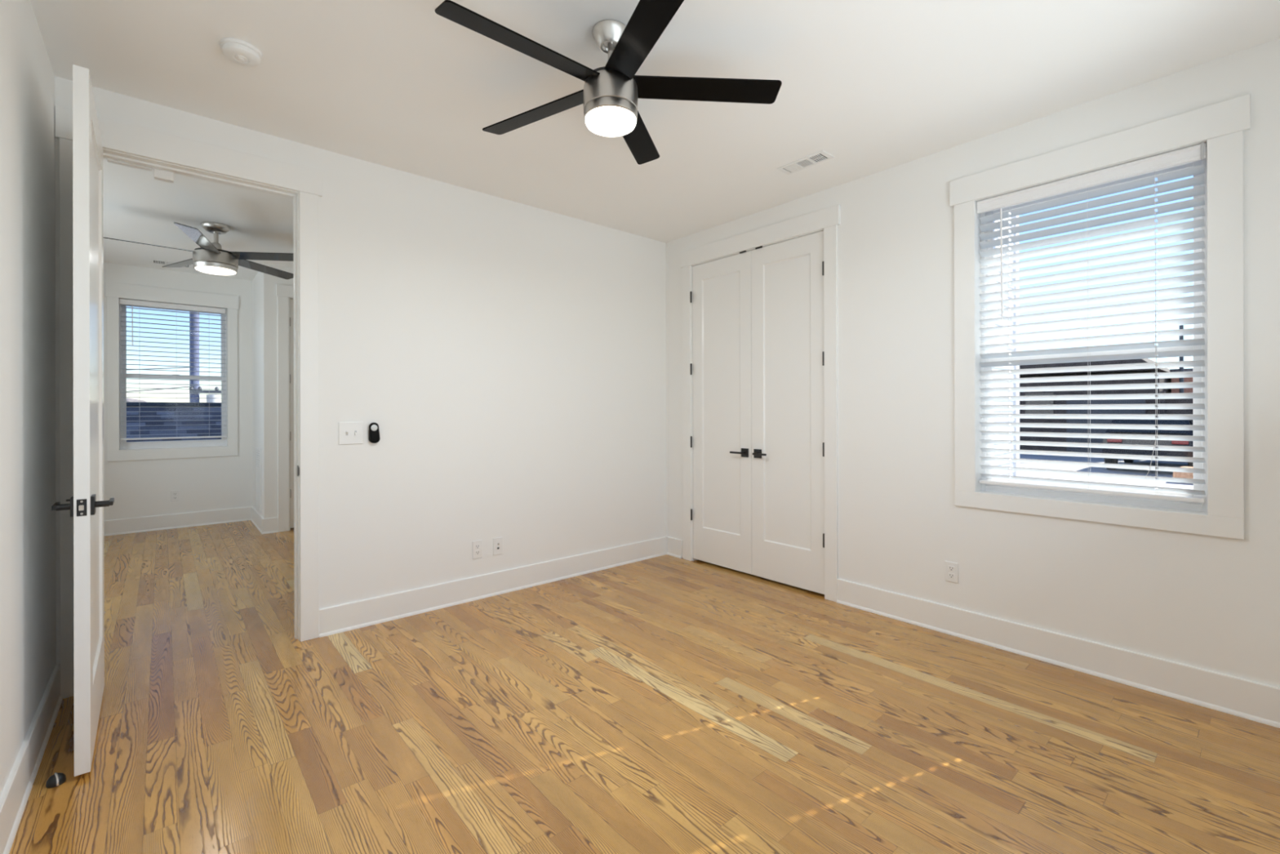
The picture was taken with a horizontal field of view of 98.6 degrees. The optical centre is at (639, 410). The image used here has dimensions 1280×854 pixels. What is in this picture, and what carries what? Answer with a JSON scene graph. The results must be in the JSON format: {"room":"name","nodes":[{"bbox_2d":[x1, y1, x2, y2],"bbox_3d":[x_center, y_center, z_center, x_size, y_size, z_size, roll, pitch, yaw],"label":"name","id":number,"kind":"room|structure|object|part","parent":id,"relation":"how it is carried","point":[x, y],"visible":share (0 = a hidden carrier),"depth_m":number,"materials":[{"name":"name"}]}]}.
{"room":"empty bedroom","nodes":[
{"label":"empty bedroom","id":0,"kind":"room"},
{"bbox_2d":[0,0,56,796],"bbox_3d":[-1.322,-0.103,0.890,0.120,2.743,3.960,0,0,-41],"label":"wall","id":1,"kind":"structure","parent":0,"point":[28,599],"depth_m":1.87,"materials":[{"name":"white paint"}]},
{"bbox_2d":[0,662,62,853],"bbox_3d":[-1.318,1.191,0.997,0.022,0.154,3.800,0,0,-41],"label":"baseboard","id":2,"kind":"structure","parent":1,"relation":"attached to","point":[15,795],"depth_m":1.84,"materials":[{"name":"white paint"}]},
{"bbox_2d":[103,262,252,520],"bbox_3d":[-4.526,-0.120,6.532,5.400,2.790,0.160,0,0,-41],"label":"wall","id":3,"kind":"structure","parent":0,"point":[141,487],"depth_m":6.03,"materials":[{"name":"white paint"}]},
{"bbox_2d":[105,281,238,461],"bbox_3d":[-5.034,-0.396,5.971,1.102,1.832,0.022,0,0,-41],"label":"window frame","id":4,"kind":"structure","parent":3,"relation":"attached to","point":[113,291],"depth_m":5.86,"materials":[{"name":"white paint"}]},
{"bbox_3d":[-5.408,-0.376,5.648,0.090,1.570,0.018,0,0,-41],"label":"casing","id":5,"kind":"part","parent":4,"relation":"part of","materials":[{"name":"white paint"}]},
{"bbox_3d":[-5.035,-1.237,5.971,1.102,0.150,0.022,0,0,-41],"label":"head casing","id":6,"kind":"part","parent":4,"relation":"part of","materials":[{"name":"white paint"}]},
{"bbox_3d":[-5.033,0.464,5.972,1.078,0.112,0.018,0,0,-41],"label":"casing","id":7,"kind":"part","parent":4,"relation":"part of","materials":[{"name":"white paint"}]},
{"bbox_3d":[-4.662,-0.378,6.296,0.090,1.570,0.018,0,0,-41],"label":"casing","id":8,"kind":"part","parent":4,"relation":"part of","materials":[{"name":"white paint"}]},
{"bbox_2d":[119,297,227,449],"bbox_3d":[-5.093,-0.377,6.039,0.922,1.594,0.160,0,0,-41],"label":"window","id":9,"kind":"structure","parent":3,"relation":"in","point":[123,444],"depth_m":5.97,"materials":[{"name":"white paint"}]},
{"bbox_2d":[119,298,226,439],"bbox_3d":[-5.062,-0.425,6.003,0.892,1.467,0.065,0,0,-41],"label":"window blind","id":10,"kind":"object","parent":9,"relation":"attached to","point":[122,301],"visible":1,"depth_m":5.99,"materials":[{"name":"white plastic"}]},
{"bbox_3d":[-5.064,0.299,6.008,0.878,0.018,0.050,0,0,-41],"label":"rail","id":11,"kind":"part","parent":10,"relation":"part of","materials":[{"name":"white plastic"}]},
{"bbox_3d":[-5.061,-0.412,6.011,0.001,1.409,0.054,0,0,-41],"label":"ladder cord","id":12,"kind":"part","parent":10,"relation":"part of","materials":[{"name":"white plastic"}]},
{"bbox_3d":[-4.850,-0.413,6.195,0.001,1.409,0.054,0,0,-41],"label":"ladder cord","id":13,"kind":"part","parent":10,"relation":"part of","materials":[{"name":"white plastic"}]},
{"bbox_3d":[-5.127,-0.743,6.078,0.854,0.794,0.030,0,0,-41],"label":"sash","id":14,"kind":"part","parent":9,"relation":"part of","materials":[{"name":"white plastic"}]},
{"bbox_3d":[-5.104,-0.005,6.052,0.854,0.762,0.030,0,0,-41],"label":"sash","id":15,"kind":"part","parent":9,"relation":"part of","materials":[{"name":"white plastic"}]},
{"bbox_2d":[171,489,179,501],"bbox_3d":[-5.042,0.926,5.970,0.068,0.116,0.008,0,0,-41],"label":"wall outlet","id":16,"kind":"object","parent":3,"relation":"attached to","point":[175,494],"visible":1,"depth_m":5.97,"materials":[{"name":"white plastic"}]},
{"bbox_2d":[103,506,253,536],"bbox_3d":[-5.463,1.200,5.594,2.510,0.154,0.022,0,0,-41],"label":"baseboard","id":17,"kind":"structure","parent":3,"relation":"attached to","point":[124,526],"depth_m":5.96,"materials":[{"name":"white paint"}]},
{"bbox_2d":[102,158,293,280],"bbox_3d":[-3.139,-1.593,4.931,5.400,0.150,4.400,0,0,-41],"label":"ceiling","id":18,"kind":"structure","parent":0,"point":[139,207],"depth_m":4.33,"materials":[{"name":"white paint"}]},
{"bbox_2d":[149,258,192,268],"bbox_3d":[-4.830,-1.511,5.674,0.335,0.006,0.170,0,0,-41],"label":"ceiling vent","id":19,"kind":"object","parent":18,"relation":"in","point":[153,261],"visible":0.68,"depth_m":5.63,"materials":[{"name":"white plastic"}]},
{"bbox_2d":[103,221,293,279],"bbox_3d":[-3.513,-1.322,4.476,1.480,0.389,1.534,0,0,-41],"label":"ceiling fan","id":20,"kind":"object","parent":18,"relation":"hanging from","point":[210,258],"visible":0.91,"depth_m":4.48,"materials":[{"name":"silver metal"}]},
{"bbox_3d":[-3.808,-1.274,4.205,0.675,0.006,0.138,0,12,-43],"label":"blade","id":21,"kind":"part","parent":20,"relation":"part of","materials":[{"name":"black"}]},
{"bbox_3d":[-3.877,-1.274,4.732,0.675,0.006,0.138,0,12,29],"label":"blade","id":22,"kind":"part","parent":20,"relation":"part of","materials":[{"name":"black"}]},
{"bbox_3d":[-3.285,-1.276,4.106,0.138,0.006,0.675,13,-6,-25],"label":"blade","id":23,"kind":"part","parent":20,"relation":"part of","materials":[{"name":"black"}]},
{"bbox_3d":[-3.030,-1.276,4.573,0.675,0.006,0.138,0,-12,-7],"label":"blade","id":24,"kind":"part","parent":20,"relation":"part of","materials":[{"name":"black"}]},
{"bbox_3d":[-3.396,-1.275,4.960,0.138,0.006,0.675,-12,-2,10],"label":"blade","id":25,"kind":"part","parent":20,"relation":"part of","materials":[{"name":"black"}]},
{"bbox_2d":[252,263,275,518],"bbox_3d":[-4.170,-0.121,6.092,0.100,2.790,0.970,0,0,-41],"label":"wall","id":26,"kind":"structure","parent":0,"point":[264,434],"depth_m":5.75,"materials":[{"name":"white paint"}]},
{"bbox_2d":[250,506,278,533],"bbox_3d":[-4.154,1.197,6.074,0.141,0.154,0.969,0,0,-41],"label":"baseboard","id":27,"kind":"structure","parent":26,"relation":"attached to","point":[265,526],"depth_m":5.74,"materials":[{"name":"white paint"}]},
{"bbox_2d":[275,265,293,517],"bbox_3d":[-3.228,-0.123,6.334,1.640,2.790,0.100,0,0,-41],"label":"wall","id":28,"kind":"structure","parent":0,"point":[277,280],"depth_m":5.77,"materials":[{"name":"white paint"}]},
{"bbox_2d":[275,284,293,532],"bbox_3d":[-3.444,-0.025,6.132,1.030,2.595,0.123,0,0,-41],"label":"door frame","id":29,"kind":"structure","parent":28,"relation":"attached to","point":[284,293],"depth_m":5.79,"materials":[{"name":"white paint"}]},
{"bbox_3d":[-3.756,0.038,5.797,0.099,2.470,0.018,0,0,-41],"label":"casing","id":30,"kind":"part","parent":29,"relation":"part of","materials":[{"name":"white paint"}]},
{"bbox_3d":[-3.414,-1.260,6.094,1.030,0.125,0.022,0,0,-41],"label":"head casing","id":31,"kind":"part","parent":29,"relation":"part of","materials":[{"name":"white paint"}]},
{"bbox_2d":[289,298,293,528],"bbox_3d":[-3.440,0.032,6.120,0.792,2.440,0.046,0,0,-41],"label":"door","id":32,"kind":"structure","parent":28,"relation":"in","point":[291,300],"depth_m":5.87,"materials":[{"name":"white paint"}]},
{"bbox_2d":[54,75,666,663],"bbox_3d":[-1.693,-0.103,3.270,5.400,2.743,0.120,0,0,-41],"label":"wall","id":33,"kind":"structure","parent":0,"point":[507,357],"depth_m":3.66,"materials":[{"name":"white paint"}]},
{"bbox_2d":[51,64,114,776],"bbox_3d":[-2.191,0.035,2.196,0.152,2.434,0.830,0,0,-42],"label":"door","id":34,"kind":"structure","parent":33,"relation":"in","point":[86,504],"depth_m":1.90,"materials":[{"name":"white paint"}]},
{"bbox_3d":[-2.044,0.335,1.927,0.012,0.015,0.112,0,0,-42],"label":"lever","id":35,"kind":"part","parent":34,"relation":"part of","materials":[{"name":"black metal"}]},
{"bbox_3d":[-1.980,0.335,1.923,0.010,0.066,0.066,0,0,-42],"label":"lever handle","id":36,"kind":"part","parent":34,"relation":"part of","materials":[{"name":"black metal"}]},
{"bbox_3d":[-1.921,0.334,1.893,0.025,0.058,0.002,0,0,-42],"label":"latch plate","id":37,"kind":"part","parent":34,"relation":"part of","materials":[{"name":"black metal"}]},
{"bbox_3d":[-1.943,0.334,1.956,0.010,0.066,0.066,0,0,-42],"label":"lever handle","id":38,"kind":"part","parent":34,"relation":"part of","materials":[{"name":"black metal"}]},
{"bbox_3d":[-1.940,0.334,2.020,0.012,0.015,0.112,0,0,-42],"label":"lever","id":39,"kind":"part","parent":34,"relation":"part of","materials":[{"name":"black metal"}]},
{"bbox_2d":[106,158,173,182],"bbox_3d":[-2.432,-1.170,2.684,0.240,0.052,0.040,0,0,-41],"label":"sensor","id":40,"kind":"object","parent":33,"relation":"attached to","point":[159,175],"visible":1,"depth_m":2.71,"materials":[{"name":"white plastic"}]},
{"bbox_2d":[54,105,322,698],"bbox_3d":[-2.216,-0.033,2.802,1.034,2.606,0.143,0,0,-41],"label":"door frame","id":41,"kind":"structure","parent":33,"relation":"attached to","point":[121,141],"depth_m":2.85,"materials":[{"name":"white paint"}]},
{"bbox_3d":[-2.524,0.035,2.456,0.090,2.471,0.018,0,0,-41],"label":"casing","id":42,"kind":"part","parent":41,"relation":"part of","materials":[{"name":"white paint"}]},
{"bbox_3d":[-2.179,-1.269,2.756,1.034,0.135,0.022,0,0,-41],"label":"head casing","id":43,"kind":"part","parent":41,"relation":"part of","materials":[{"name":"white paint"}]},
{"bbox_3d":[-1.836,0.034,3.054,0.090,2.471,0.018,0,0,-41],"label":"casing","id":44,"kind":"part","parent":41,"relation":"part of","materials":[{"name":"white paint"}]},
{"bbox_2d":[338,422,363,444],"bbox_3d":[-1.676,0.132,3.193,0.130,0.130,0.017,0,0,-41],"label":"light switch","id":45,"kind":"object","parent":33,"relation":"attached to","point":[349,433],"visible":1,"depth_m":3.19,"materials":[{"name":"white plastic"}]},
{"bbox_2d":[368,422,379,443],"bbox_3d":[-1.576,0.133,3.270,0.063,0.123,0.031,0,0,-41],"label":"remote","id":46,"kind":"object","parent":33,"relation":"attached to","point":[373,432],"visible":1,"depth_m":3.26,"materials":[{"name":"black plastic"}]},
{"bbox_2d":[472,539,482,559],"bbox_3d":[-1.094,0.935,3.703,0.068,0.120,0.008,0,0,-41],"label":"wall outlet","id":47,"kind":"object","parent":33,"relation":"attached to","point":[477,544],"visible":1,"depth_m":3.70,"materials":[{"name":"white plastic"}]},
{"bbox_2d":[475,543,479,548],"bbox_3d":[-1.092,0.915,3.701,0.033,0.028,0.002,0,0,-41],"label":"receptacle","id":48,"kind":"object","parent":47,"relation":"attached to","point":[477,545],"depth_m":3.70,"materials":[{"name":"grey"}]},
{"bbox_2d":[475,550,479,555],"bbox_3d":[-1.092,0.956,3.701,0.033,0.028,0.002,0,0,-41],"label":"receptacle","id":49,"kind":"object","parent":47,"relation":"attached to","point":[477,552],"depth_m":3.70,"materials":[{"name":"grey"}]},
{"bbox_2d":[319,536,667,637],"bbox_3d":[-0.777,1.190,3.969,2.704,0.154,0.022,0,0,-41],"label":"baseboard","id":50,"kind":"structure","parent":33,"relation":"attached to","point":[340,618],"depth_m":3.68,"materials":[{"name":"white paint"}]},
{"bbox_2d":[493,536,502,555],"bbox_3d":[-0.978,0.936,3.799,0.072,0.118,0.015,0,0,-41],"label":"jack plate","id":51,"kind":"object","parent":33,"relation":"attached to","point":[498,541],"visible":1,"depth_m":3.80,"materials":[{"name":"white plastic"}]},
{"bbox_2d":[8,520,1279,853],"bbox_3d":[-1.532,1.319,3.659,6.150,0.100,8.420,0,0,-41],"label":"floor","id":52,"kind":"structure","parent":0,"point":[666,704],"depth_m":2.14,"materials":[{"name":"brown wood"}]},
{"bbox_2d":[45,772,66,787],"bbox_3d":[-1.987,1.251,1.873,0.048,0.037,0.048,0,0,-13],"label":"door stop","id":53,"kind":"object","parent":52,"relation":"on","point":[56,779],"visible":1,"depth_m":1.86,"materials":[{"name":"black rubber"}]},
{"bbox_2d":[30,0,1279,243],"bbox_3d":[0.418,-1.554,2.444,4.790,0.150,4.020,0,0,-41],"label":"ceiling","id":54,"kind":"structure","parent":0,"point":[874,86],"depth_m":2.41,"materials":[{"name":"white paint"}]},
{"bbox_2d":[219,37,262,66],"bbox_3d":[-1.627,-1.451,2.248,0.142,0.046,0.142,0,0,-41],"label":"smoke detector","id":55,"kind":"object","parent":54,"relation":"attached to","point":[241,52],"visible":1,"depth_m":2.22,"materials":[{"name":"white plastic"}]},
{"bbox_2d":[435,0,782,164],"bbox_3d":[-0.152,-1.288,2.121,1.242,0.377,1.297,0,0,-41],"label":"ceiling fan","id":56,"kind":"object","parent":54,"relation":"hanging from","point":[610,95],"visible":1,"depth_m":2.08,"materials":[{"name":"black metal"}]},
{"bbox_3d":[-0.403,-1.266,1.908,0.583,0.006,0.118,0,13,-40],"label":"blade","id":57,"kind":"part","parent":56,"relation":"part of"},
{"bbox_3d":[-0.434,-1.266,2.350,0.583,0.006,0.118,0,13,32],"label":"blade","id":58,"kind":"part","parent":56,"relation":"part of","materials":[{"name":"black paint"}]},
{"bbox_3d":[-0.023,-1.267,2.515,0.118,0.006,0.583,-14,-3,14],"label":"blade","id":59,"kind":"part","parent":56,"relation":"part of","materials":[{"name":"black paint"}]},
{"bbox_3d":[0.026,-1.267,1.801,0.118,0.006,0.583,14,-5,-21],"label":"blade","id":60,"kind":"part","parent":56,"relation":"part of","materials":[{"name":"black paint"}]},
{"bbox_3d":[0.261,-1.268,2.176,0.583,0.006,0.118,0,-13,-4],"label":"blade","id":61,"kind":"part","parent":56,"relation":"part of","materials":[{"name":"black paint"}]},
{"bbox_2d":[776,150,834,174],"bbox_3d":[0.985,-1.477,3.290,0.128,0.006,0.315,0,0,-41],"label":"ceiling vent","id":62,"kind":"object","parent":54,"relation":"in","point":[818,157],"visible":1,"depth_m":3.28,"materials":[{"name":"white plastic"}]},
{"bbox_2d":[666,38,1279,687],"bbox_3d":[1.592,-0.110,3.421,0.160,2.743,3.960,0,0,-41],"label":"wall","id":63,"kind":"structure","parent":0,"point":[1210,602],"depth_m":2.93,"materials":[{"name":"white paint"}]},
{"bbox_2d":[689,250,751,573],"bbox_3d":[0.633,0.016,4.394,0.091,2.454,0.618,0,0,-41],"label":"door","id":64,"kind":"structure","parent":63,"relation":"in","point":[722,288],"depth_m":4.38,"materials":[{"name":"white paint"}]},
{"bbox_3d":[0.736,0.324,4.216,0.012,0.015,0.118,0,0,-41],"label":"lever","id":65,"kind":"part","parent":64,"relation":"part of","materials":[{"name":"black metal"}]},
{"bbox_3d":[0.801,0.323,4.209,0.010,0.066,0.066,0,0,-41],"label":"lever handle","id":66,"kind":"part","parent":64,"relation":"part of","materials":[{"name":"black metal"}]},
{"bbox_2d":[680,204,839,602],"bbox_3d":[0.894,-0.042,4.210,0.183,2.610,1.456,0,0,-41],"label":"door frame","id":67,"kind":"structure","parent":63,"relation":"attached to","point":[827,220],"depth_m":3.73,"materials":[{"name":"white paint"}]},
{"bbox_3d":[0.400,0.023,4.659,0.018,2.482,0.090,0,0,-41],"label":"casing","id":68,"kind":"part","parent":67,"relation":"part of","materials":[{"name":"white paint"}]},
{"bbox_3d":[0.830,-1.283,4.157,0.022,0.128,1.456,0,0,-41],"label":"head casing","id":69,"kind":"part","parent":67,"relation":"part of","materials":[{"name":"white paint"}]},
{"bbox_3d":[1.269,0.021,3.658,0.018,2.482,0.090,0,0,-41],"label":"casing","id":70,"kind":"part","parent":67,"relation":"part of","materials":[{"name":"white paint"}]},
{"bbox_2d":[751,231,824,594],"bbox_3d":[1.040,0.015,3.925,0.091,2.454,0.618,0,0,-41],"label":"door","id":71,"kind":"structure","parent":63,"relation":"in","point":[788,353],"depth_m":3.92,"materials":[{"name":"white paint"}]},
{"bbox_3d":[0.881,0.323,4.118,0.010,0.066,0.066,0,0,-41],"label":"lever handle","id":72,"kind":"part","parent":71,"relation":"part of","materials":[{"name":"black metal"}]},
{"bbox_3d":[0.878,0.323,4.052,0.012,0.015,0.118,0,0,-41],"label":"lever","id":73,"kind":"part","parent":71,"relation":"part of","materials":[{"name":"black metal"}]},
{"bbox_2d":[945,560,958,582],"bbox_3d":[1.758,0.911,3.104,0.008,0.112,0.068,0,0,-41],"label":"wall outlet","id":74,"kind":"object","parent":63,"relation":"attached to","point":[951,568],"visible":1,"depth_m":3.10,"materials":[{"name":"white plastic"}]},
{"bbox_2d":[948,565,954,571],"bbox_3d":[1.756,0.891,3.103,0.002,0.028,0.033,0,0,-41],"label":"receptacle","id":75,"kind":"object","parent":74,"relation":"attached to","point":[951,568],"depth_m":3.10,"materials":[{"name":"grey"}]},
{"bbox_2d":[948,572,955,578],"bbox_3d":[1.756,0.932,3.103,0.002,0.028,0.033,0,0,-41],"label":"receptacle","id":76,"kind":"object","parent":74,"relation":"attached to","point":[951,575],"depth_m":3.10,"materials":[{"name":"white plastic"}]},
{"bbox_2d":[666,536,1279,728],"bbox_3d":[1.482,1.185,3.413,0.022,0.154,3.778,0,0,-41],"label":"baseboard","id":77,"kind":"structure","parent":63,"relation":"attached to","point":[1253,700],"depth_m":2.66,"materials":[{"name":"white paint"}]},
{"bbox_2d":[975,141,1207,514],"bbox_3d":[2.190,-0.351,2.732,0.160,1.617,0.908,0,0,-41],"label":"window","id":78,"kind":"structure","parent":63,"relation":"in","point":[1085,497],"depth_m":2.71,"materials":[{"name":"white paint"}]},
{"bbox_2d":[977,142,1205,502],"bbox_3d":[2.153,-0.374,2.700,0.063,1.546,0.876,0,0,-41],"label":"window blind","id":79,"kind":"object","parent":78,"relation":"attached to","point":[1197,153],"visible":1,"depth_m":2.65,"materials":[{"name":"white plastic"}]},
{"bbox_3d":[1.967,-0.355,2.925,0.048,1.475,0.001,0,0,-41],"label":"ladder cord","id":80,"kind":"part","parent":79,"relation":"part of","materials":[{"name":"white fabric"}]},
{"bbox_3d":[2.183,-0.355,2.676,0.048,1.475,0.001,0,0,-41],"label":"ladder cord","id":81,"kind":"part","parent":79,"relation":"part of","materials":[{"name":"white fabric"}]},
{"bbox_3d":[2.160,0.389,2.705,0.050,0.018,0.862,0,0,-41],"label":"rail","id":82,"kind":"part","parent":79,"relation":"part of","materials":[{"name":"white plastic"}]},
{"bbox_3d":[2.156,-1.116,2.705,0.044,0.052,0.868,0,0,-41],"label":"head rail","id":83,"kind":"part","parent":79,"relation":"part of","materials":[{"name":"white plastic"}]},
{"bbox_3d":[2.306,-0.385,2.484,0.004,1.390,0.043,0,0,-41],"label":"lift cord","id":84,"kind":"part","parent":79,"relation":"part of","materials":[{"name":"white fabric"}]},
{"bbox_3d":[2.340,-0.355,2.495,0.048,1.475,0.001,0,0,-41],"label":"ladder cord","id":85,"kind":"part","parent":79,"relation":"part of","materials":[{"name":"white fabric"}]},
{"bbox_3d":[2.204,0.058,2.743,0.030,0.710,0.840,0,0,-41],"label":"sash","id":86,"kind":"part","parent":78,"relation":"part of","materials":[{"name":"white plastic"}]},
{"bbox_3d":[2.228,-0.691,2.765,0.030,0.869,0.840,0,0,-41],"label":"sash","id":87,"kind":"part","parent":78,"relation":"part of","materials":[{"name":"white plastic"}]},
{"bbox_2d":[949,93,1250,539],"bbox_3d":[2.121,-0.379,2.672,0.022,1.818,1.132,0,0,-41],"label":"window frame","id":88,"kind":"structure","parent":63,"relation":"attached to","point":[1222,125],"depth_m":2.37,"materials":[{"name":"white paint"}]},
{"bbox_3d":[1.799,-0.350,3.047,0.018,1.593,0.104,0,0,-41],"label":"casing","id":89,"kind":"part","parent":88,"relation":"part of","materials":[{"name":"white paint"}]},
{"bbox_3d":[2.124,0.488,2.674,0.018,0.085,1.092,0,0,-41],"label":"casing","id":90,"kind":"part","parent":88,"relation":"part of","materials":[{"name":"white paint"}]},
{"bbox_3d":[2.119,-1.218,2.672,0.022,0.140,1.132,0,0,-41],"label":"head casing","id":91,"kind":"part","parent":88,"relation":"part of","materials":[{"name":"white paint"}]},
{"bbox_3d":[2.446,-0.352,2.301,0.018,1.593,0.104,0,0,-41],"label":"casing","id":92,"kind":"part","parent":88,"relation":"part of","materials":[{"name":"white paint"}]},
{"label":"outside","id":93,"kind":"structure","parent":0,"visible":0},
{"bbox_2d":[1019,453,1193,489],"bbox_3d":[-2.045,1.820,22.746,140.000,0.300,150.000,0,0,-41],"label":"ground","id":94,"kind":"structure","parent":93,"point":[1080,459],"depth_m":14.76,"materials":[{"name":"concrete"}]},
{"bbox_2d":[126,397,146,401],"bbox_3d":[-32.783,0.813,34.577,11.367,3.535,4.535,0,0,-41],"label":"hedge","id":95,"kind":"object","parent":94,"relation":"on","point":[127,398],"visible":0.02,"depth_m":34.40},
{"bbox_2d":[126,402,221,441],"bbox_3d":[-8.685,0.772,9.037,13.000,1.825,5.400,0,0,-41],"label":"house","id":96,"kind":"structure","parent":94,"relation":"on","point":[140,430],"depth_m":9.06,"materials":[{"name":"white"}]},
{"bbox_2d":[189,311,221,402],"bbox_3d":[-21.009,-4.039,25.963,2.600,11.500,0.667,0,0,-41],"label":"utility pole","id":97,"kind":"object","parent":94,"relation":"on","point":[213,397],"visible":0.34,"depth_m":25.96,"materials":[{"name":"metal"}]},
{"bbox_2d":[126,367,186,370],"bbox_3d":[-24.144,-1.507,20.583,0.044,1.088,12.370,0,0,32],"label":"power line","id":98,"kind":"object","parent":97,"relation":"attached to","point":[167,367],"visible":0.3,"depth_m":24.92,"materials":[{"name":"black metal"}]},
{"bbox_2d":[126,385,195,391],"bbox_3d":[-24.142,-0.704,20.584,0.050,0.899,12.370,0,0,32],"label":"power line","id":99,"kind":"object","parent":97,"relation":"attached to","point":[194,385],"visible":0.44,"depth_m":24.68,"materials":[{"name":"black metal"}]},
{"bbox_3d":[-20.540,-0.890,26.194,1.400,0.140,0.150,0,0,-41],"label":"cross arm","id":100,"kind":"part","parent":97,"relation":"part of","materials":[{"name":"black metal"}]},
{"bbox_2d":[993,212,1019,477],"bbox_3d":[-0.195,-2.934,12.443,3.900,9.200,14.600,0,0,-41],"label":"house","id":101,"kind":"structure","parent":94,"relation":"on","point":[1009,473],"depth_m":7.92,"materials":[{"name":"white"}]},
{"bbox_2d":[1019,358,1171,453],"bbox_3d":[16.903,-0.272,25.627,8.400,3.800,11.500,0,0,-41],"label":"house","id":102,"kind":"structure","parent":94,"relation":"on","point":[1093,450],"depth_m":20.48,"materials":[{"name":"brown"}]},
{"bbox_3d":[16.803,0.628,19.910,0.070,2.000,2.200,0,0,-41],"label":"garage door","id":103,"kind":"part","parent":102,"relation":"part of","materials":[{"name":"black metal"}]},
{"bbox_2d":[1102,415,1193,469],"bbox_3d":[14.651,0.874,15.552,4.604,1.519,1.900,0,0,-41],"label":"car","id":104,"kind":"object","parent":94,"relation":"on","point":[1153,432],"visible":0.27,"depth_m":14.13,"materials":[{"name":"grey paint"}]},
{"bbox_2d":[1106,438,1122,442],"bbox_3d":[12.547,0.762,14.547,0.110,0.150,0.300,0,0,-41],"label":"tail lamp","id":105,"kind":"object","parent":104,"relation":"attached to","point":[1108,440],"depth_m":14.52,"materials":[{"name":"red plastic"}]},
{"bbox_2d":[1171,440,1188,444],"bbox_3d":[13.361,0.761,13.610,0.110,0.150,0.300,0,0,-41],"label":"tail lamp","id":106,"kind":"object","parent":104,"relation":"attached to","point":[1172,442],"depth_m":13.57,"materials":[{"name":"red plastic"}]},
{"bbox_2d":[1160,391,1192,413],"bbox_3d":[17.906,0.501,17.259,0.180,2.250,2.350,0,0,-41],"label":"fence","id":107,"kind":"object","parent":94,"relation":"on","point":[1174,400],"visible":0.09,"depth_m":17.88,"materials":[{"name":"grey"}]},
{"bbox_3d":[17.159,0.502,18.074,0.120,2.250,0.120,0,0,-41],"label":"post","id":108,"kind":"part","parent":107,"relation":"part of","materials":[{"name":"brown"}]},
{"bbox_3d":[17.951,0.551,17.299,0.060,2.150,2.350,0,0,-41],"label":"board panel","id":109,"kind":"part","parent":107,"relation":"part of","materials":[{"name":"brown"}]},
{"bbox_2d":[1169,368,1192,392],"bbox_3d":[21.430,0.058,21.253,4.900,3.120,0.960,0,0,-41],"label":"house","id":110,"kind":"structure","parent":94,"relation":"on","point":[1186,379],"depth_m":19.86,"materials":[{"name":"red brick"}]},
{"bbox_2d":[1179,324,1183,392],"bbox_3d":[18.971,-0.677,19.279,0.121,4.600,0.121,0,0,-41],"label":"utility pole","id":111,"kind":"object","parent":94,"relation":"on","point":[1181,326],"visible":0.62,"depth_m":19.23,"materials":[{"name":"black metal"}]},
{"bbox_2d":[1173,466,1193,478],"bbox_3d":[12.819,1.487,12.642,1.200,0.300,0.750,0,0,-41],"label":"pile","id":112,"kind":"object","parent":94,"relation":"on","point":[1175,474],"visible":0.17,"depth_m":12.42,"materials":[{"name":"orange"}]}
]}

